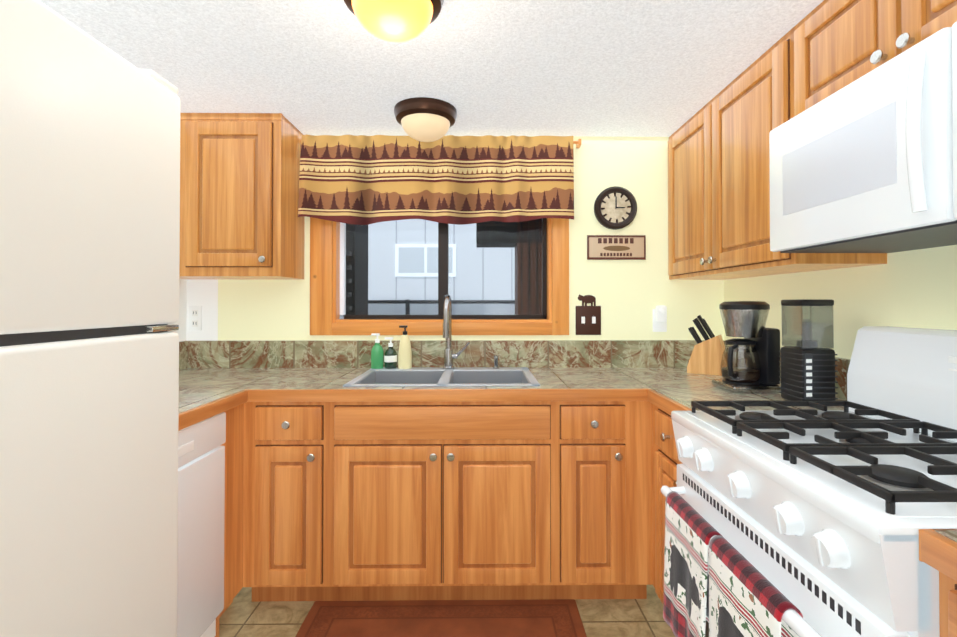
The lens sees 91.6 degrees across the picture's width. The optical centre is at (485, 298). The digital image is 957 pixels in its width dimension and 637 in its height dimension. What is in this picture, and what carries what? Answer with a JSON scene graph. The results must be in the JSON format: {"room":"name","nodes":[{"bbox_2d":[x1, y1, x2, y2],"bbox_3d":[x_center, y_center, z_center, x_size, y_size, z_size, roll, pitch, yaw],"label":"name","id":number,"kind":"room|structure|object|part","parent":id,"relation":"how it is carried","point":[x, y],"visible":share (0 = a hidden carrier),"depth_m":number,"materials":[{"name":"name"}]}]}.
{"room":"kitchen","nodes":[
{"label":"kitchen","id":0,"kind":"room"},
{"bbox_2d":[168,279,186,340],"bbox_3d":[-1.598,0.167,0.376,0.120,2.092,4.340,0,-1,-1],"label":"wall","id":1,"kind":"structure","parent":0,"point":[181,323],"depth_m":2.39,"materials":[{"name":"white paint"}]},
{"bbox_2d":[39,0,823,136],"bbox_3d":[-0.129,-0.928,0.402,3.059,0.100,4.340,0,-1,-1],"label":"ceiling","id":2,"kind":"structure","parent":0,"point":[629,68],"depth_m":1.67,"materials":[{"name":"white paint"}]},
{"bbox_2d":[344,0,443,42],"bbox_3d":[-0.258,-0.801,1.295,0.284,0.135,0.284,0,-1,-1],"label":"ceiling light","id":3,"kind":"object","parent":2,"relation":"attached to","point":[397,21],"visible":1,"depth_m":1.26,"materials":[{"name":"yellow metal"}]},
{"bbox_2d":[394,97,456,141],"bbox_3d":[-0.274,-0.793,2.129,0.284,0.135,0.284,0,-1,-1],"label":"ceiling light","id":4,"kind":"object","parent":2,"relation":"attached to","point":[424,119],"visible":1,"depth_m":2.04,"materials":[{"name":"brown metal"}]},
{"bbox_2d":[219,585,674,636],"bbox_3d":[-0.129,1.263,0.381,3.059,0.100,4.340,0,-1,-1],"label":"floor","id":5,"kind":"structure","parent":0,"point":[243,615],"depth_m":1.79,"materials":[{"name":"tile"}]},
{"bbox_2d":[0,0,180,636],"bbox_3d":[-1.083,0.358,0.671,0.857,1.676,0.756,0,-1,-1],"label":"refrigerator","id":6,"kind":"object","parent":5,"relation":"on","point":[89,244],"visible":1,"depth_m":0.80,"materials":[{"name":"beige metal"}]},
{"bbox_2d":[177,412,225,636],"bbox_3d":[-1.222,0.800,1.370,0.594,0.806,0.603,0,-1,-1],"label":"dishwasher","id":7,"kind":"object","parent":5,"relation":"on","point":[201,511],"visible":0.35,"depth_m":1.53,"materials":[{"name":"white plastic"}]},
{"bbox_2d":[215,403,243,636],"bbox_3d":[-1.243,0.809,1.469,0.595,0.829,0.840,0,-1,-1],"label":"base cabinet","id":8,"kind":"object","parent":5,"relation":"on","point":[233,444],"visible":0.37,"depth_m":1.75,"materials":[{"name":"brown wood"}]},
{"bbox_2d":[178,348,245,430],"bbox_3d":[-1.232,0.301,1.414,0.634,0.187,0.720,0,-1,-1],"label":"countertop","id":9,"kind":"structure","parent":8,"relation":"on","point":[217,377],"depth_m":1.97,"materials":[{"name":"stone"}]},
{"bbox_2d":[179,341,289,347],"bbox_3d":[-1.225,0.304,2.119,0.660,0.181,0.450,0,-1,-1],"label":"backsplash","id":10,"kind":"structure","parent":8,"relation":"on","point":[182,344],"depth_m":2.41,"materials":[{"name":"stone"}]},
{"bbox_2d":[243,402,330,601],"bbox_3d":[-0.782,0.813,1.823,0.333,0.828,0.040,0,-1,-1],"label":"base cabinet","id":11,"kind":"object","parent":5,"relation":"on","point":[287,462],"depth_m":1.81,"materials":[{"name":"brown wood"}]},
{"bbox_2d":[295,599,586,636],"bbox_3d":[-0.159,1.216,1.554,1.050,0.015,0.645,0,-1,-1],"label":"mat","id":12,"kind":"object","parent":5,"relation":"on","point":[486,618],"visible":0.9,"depth_m":1.76,"materials":[{"name":"brown fabric"}]},
{"bbox_2d":[331,401,558,600],"bbox_3d":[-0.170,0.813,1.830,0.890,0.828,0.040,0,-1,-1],"label":"base cabinet","id":13,"kind":"object","parent":5,"relation":"on","point":[446,500],"depth_m":1.81,"materials":[{"name":"brown wood"}]},
{"bbox_2d":[246,340,728,401],"bbox_3d":[-0.147,0.307,2.112,2.817,0.187,0.654,0,-1,-1],"label":"countertop","id":14,"kind":"structure","parent":13,"relation":"on","point":[312,370],"depth_m":2.39,"materials":[{"name":"stone"}]},
{"bbox_2d":[343,367,539,386],"bbox_3d":[-0.179,0.448,2.126,0.794,0.200,0.515,0,-1,-1],"label":"sink","id":15,"kind":"object","parent":14,"relation":"in","point":[464,376],"visible":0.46,"depth_m":2.28,"materials":[{"name":"grey metal"}]},
{"bbox_2d":[371,333,383,368],"bbox_3d":[-0.547,0.262,2.351,0.064,0.175,0.064,0,-1,-1],"label":"bottle","id":16,"kind":"object","parent":15,"relation":"on","point":[377,356],"visible":1,"depth_m":2.33,"materials":[{"name":"green plastic"}]},
{"bbox_2d":[384,337,396,368],"bbox_3d":[-0.480,0.272,2.356,0.064,0.155,0.064,0,-1,-1],"label":"bottle","id":17,"kind":"object","parent":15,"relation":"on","point":[390,358],"visible":1,"depth_m":2.33,"materials":[{"name":"green"}]},
{"bbox_2d":[398,325,411,368],"bbox_3d":[-0.407,0.242,2.353,0.068,0.215,0.068,0,-1,-1],"label":"bottle","id":18,"kind":"object","parent":15,"relation":"on","point":[405,357],"visible":1,"depth_m":2.33,"materials":[{"name":"beige plastic"}]},
{"bbox_2d":[493,355,498,368],"bbox_3d":[0.053,0.316,2.338,0.034,0.066,0.052,0,-1,-1],"label":"soap dispenser","id":19,"kind":"object","parent":15,"relation":"on","point":[495,362],"visible":1,"depth_m":2.34,"materials":[{"name":"metal"}]},
{"bbox_2d":[443,294,469,368],"bbox_3d":[-0.146,0.163,2.278,0.140,0.372,0.198,0,-1,-1],"label":"faucet","id":20,"kind":"object","parent":14,"relation":"on","point":[449,355],"visible":1,"depth_m":2.32,"materials":[{"name":"metal"}]},
{"bbox_2d":[687,315,727,375],"bbox_3d":[1.068,0.216,2.225,0.183,0.278,0.100,0,-1,34],"label":"knife block","id":21,"kind":"object","parent":14,"relation":"on","point":[706,357],"visible":0.98,"depth_m":2.19,"materials":[{"name":"brown wood"}]},
{"bbox_2d":[712,301,780,392],"bbox_3d":[0.999,0.179,1.807,0.209,0.343,0.185,0,-1,-1],"label":"coffee maker","id":22,"kind":"object","parent":14,"relation":"on","point":[758,345],"visible":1,"depth_m":1.75,"materials":[{"name":"metal"}]},
{"bbox_2d":[559,401,652,598],"bbox_3d":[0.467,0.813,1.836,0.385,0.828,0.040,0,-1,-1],"label":"base cabinet","id":23,"kind":"object","parent":5,"relation":"on","point":[606,488],"depth_m":1.82,"materials":[{"name":"brown wood"}]},
{"bbox_2d":[646,348,850,413],"bbox_3d":[0.950,0.303,1.630,0.634,0.187,0.334,0,-1,-1],"label":"countertop","id":24,"kind":"structure","parent":23,"relation":"on","point":[669,386],"depth_m":1.79,"materials":[{"name":"stone"}]},
{"bbox_2d":[779,299,837,400],"bbox_3d":[1.091,0.175,1.578,0.118,0.347,0.122,0,-1,-1],"label":"grinder","id":25,"kind":"object","parent":24,"relation":"on","point":[807,366],"visible":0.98,"depth_m":1.53,"materials":[{"name":"black plastic"}]},
{"bbox_2d":[652,404,682,603],"bbox_3d":[0.935,0.811,1.685,0.643,0.829,0.454,0,-1,-1],"label":"base cabinet","id":26,"kind":"object","parent":5,"relation":"on","point":[665,460],"visible":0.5,"depth_m":1.72,"materials":[{"name":"brown wood"}]},
{"bbox_2d":[661,326,956,636],"bbox_3d":[0.900,0.651,1.073,0.739,1.138,0.760,0,-1,-1],"label":"range","id":27,"kind":"object","parent":5,"relation":"on","point":[820,517],"visible":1,"depth_m":0.96,"materials":[{"name":"white metal"}]},
{"bbox_2d":[663,491,722,636],"bbox_3d":[0.537,0.730,1.219,0.067,0.352,0.246,0,-1,-1],"label":"towel","id":28,"kind":"object","parent":27,"relation":"hanging from","point":[690,531],"visible":0.92,"depth_m":1.21,"materials":[{"name":"fabric"}]},
{"bbox_2d":[709,535,802,636],"bbox_3d":[0.541,0.727,0.959,0.064,0.352,0.256,0,-1,-1],"label":"towel","id":29,"kind":"object","parent":27,"relation":"hanging from","point":[747,598],"visible":1,"depth_m":0.96,"materials":[{"name":"fabric"}]},
{"bbox_2d":[939,571,956,636],"bbox_3d":[0.963,0.799,0.395,0.616,0.828,0.588,0,-1,-1],"label":"base cabinet","id":30,"kind":"object","parent":5,"relation":"on","point":[948,606],"visible":0.86,"depth_m":0.64,"materials":[{"name":"brown wood"}]},
{"bbox_2d":[919,529,956,580],"bbox_3d":[0.970,0.284,-0.327,0.634,0.187,2.042,0,-1,-1],"label":"countertop","id":31,"kind":"structure","parent":30,"relation":"on","point":[938,549],"depth_m":0.66,"materials":[{"name":"wood"}]},
{"bbox_2d":[186,135,723,340],"bbox_3d":[-0.151,0.188,2.501,2.819,2.092,0.120,0,-1,-1],"label":"wall","id":32,"kind":"structure","parent":0,"point":[629,295],"depth_m":2.45,"materials":[{"name":"yellow paint"}]},
{"bbox_2d":[189,306,201,330],"bbox_3d":[-1.513,0.100,2.423,0.067,0.129,0.008,0,-1,-1],"label":"electrical outlet","id":33,"kind":"object","parent":32,"relation":"attached to","point":[195,318],"visible":1,"depth_m":2.42,"materials":[{"name":"white plastic"}]},
{"bbox_2d":[179,113,304,278],"bbox_3d":[-1.251,-0.480,2.266,0.613,0.753,0.337,0,-1,-1],"label":"upper cabinet","id":34,"kind":"object","parent":32,"relation":"attached to","point":[239,190],"visible":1,"depth_m":2.13,"materials":[{"name":"brown wood"}]},
{"bbox_2d":[298,134,580,224],"bbox_3d":[-0.226,-0.607,2.386,1.440,0.457,0.122,0,-1,-1],"label":"valance curtain","id":35,"kind":"object","parent":32,"relation":"attached to","point":[368,180],"visible":1,"depth_m":2.37,"materials":[{"name":"fabric"}]},
{"bbox_2d":[310,217,568,334],"bbox_3d":[-0.239,-0.194,2.492,1.350,0.766,0.140,0,-1,-1],"label":"window","id":36,"kind":"structure","parent":32,"relation":"in","point":[325,319],"depth_m":2.43,"materials":[{"name":"brown wood"}]},
{"bbox_3d":[-0.227,-0.181,2.517,1.113,0.578,0.045,0,-1,-1],"label":"window sash","id":37,"kind":"part","parent":36,"relation":"part of","materials":[{"name":"clear glass"}]},
{"bbox_2d":[576,294,600,334],"bbox_3d":[0.539,0.081,2.443,0.126,0.210,0.011,0,-1,-1],"label":"switch plate","id":38,"kind":"object","parent":32,"relation":"attached to","point":[588,320],"visible":1,"depth_m":2.44,"materials":[{"name":"brown metal"}]},
{"bbox_2d":[594,186,636,229],"bbox_3d":[0.683,-0.478,2.438,0.224,0.224,0.034,0,-1,-1],"label":"wall clock","id":39,"kind":"object","parent":32,"relation":"attached to","point":[615,207],"visible":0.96,"depth_m":2.44,"materials":[{"name":"black"}]},
{"bbox_2d":[587,235,645,259],"bbox_3d":[0.688,-0.271,2.448,0.307,0.128,0.011,0,-1,-1],"label":"sign","id":40,"kind":"object","parent":32,"relation":"attached to","point":[616,247],"visible":1,"depth_m":2.44,"materials":[{"name":"beige wood"}]},
{"bbox_2d":[653,305,666,331],"bbox_3d":[0.917,0.103,2.429,0.074,0.140,0.047,0,-1,-1],"label":"outlet","id":41,"kind":"object","parent":32,"relation":"attached to","point":[659,318],"visible":0.98,"depth_m":2.43,"materials":[{"name":"white plastic"}]},
{"bbox_2d":[724,245,956,358],"bbox_3d":[1.340,0.168,0.407,0.120,2.092,4.340,0,-1,-1],"label":"wall","id":42,"kind":"structure","parent":0,"point":[914,288],"depth_m":1.54,"materials":[{"name":"beige paint"}]},
{"bbox_2d":[668,26,886,279],"bbox_3d":[1.094,-0.483,1.965,0.337,0.753,0.989,0,-1,-1],"label":"upper cabinet","id":43,"kind":"object","parent":42,"relation":"attached to","point":[718,189],"visible":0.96,"depth_m":1.79,"materials":[{"name":"brown wood"}]},
{"bbox_2d":[794,0,956,116],"bbox_3d":[1.104,-0.702,1.079,0.337,0.332,0.787,0,-1,-1],"label":"upper cabinet","id":44,"kind":"object","parent":42,"relation":"attached to","point":[839,44],"visible":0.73,"depth_m":1.22,"materials":[{"name":"brown wood"}]},
{"bbox_2d":[769,22,956,252],"bbox_3d":[1.065,-0.340,1.084,0.411,0.386,0.766,0,-1,-1],"label":"over-the-range microwave","id":45,"kind":"object","parent":44,"relation":"attached to","point":[866,163],"visible":1,"depth_m":1.08,"materials":[{"name":"white plastic"}]},
{"label":"outside","id":46,"kind":"structure","parent":0,"visible":0},
{"bbox_3d":[-0.065,1.348,8.247,24.000,0.080,11.370,0,-1,-1],"label":"ground","id":47,"kind":"structure","parent":46,"visible":0},
{"bbox_2d":[346,223,367,314],"bbox_3d":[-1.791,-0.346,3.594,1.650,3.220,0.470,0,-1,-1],"label":"post","id":48,"kind":"object","parent":47,"relation":"on","point":[362,264],"depth_m":3.48,"materials":[{"name":"black"}]},
{"bbox_2d":[368,219,514,314],"bbox_3d":[0.938,-1.705,7.947,14.000,6.020,3.050,0,-1,-1],"label":"building","id":49,"kind":"structure","parent":47,"relation":"on","point":[423,277],"depth_m":6.44,"materials":[{"name":"white"}]},
{"bbox_2d":[368,299,514,314],"bbox_3d":[-0.027,0.639,4.638,6.000,1.270,0.044,0,-1,-1],"label":"fence","id":50,"kind":"object","parent":47,"relation":"on","point":[420,302],"depth_m":4.63,"materials":[{"name":"grey"}]},
{"bbox_2d":[476,218,541,314],"bbox_3d":[0.214,-0.251,3.119,0.550,3.020,0.260,0,-1,-1],"label":"post","id":51,"kind":"object","parent":47,"relation":"on","point":[533,265],"depth_m":3.00,"materials":[{"name":"black"}]}
]}

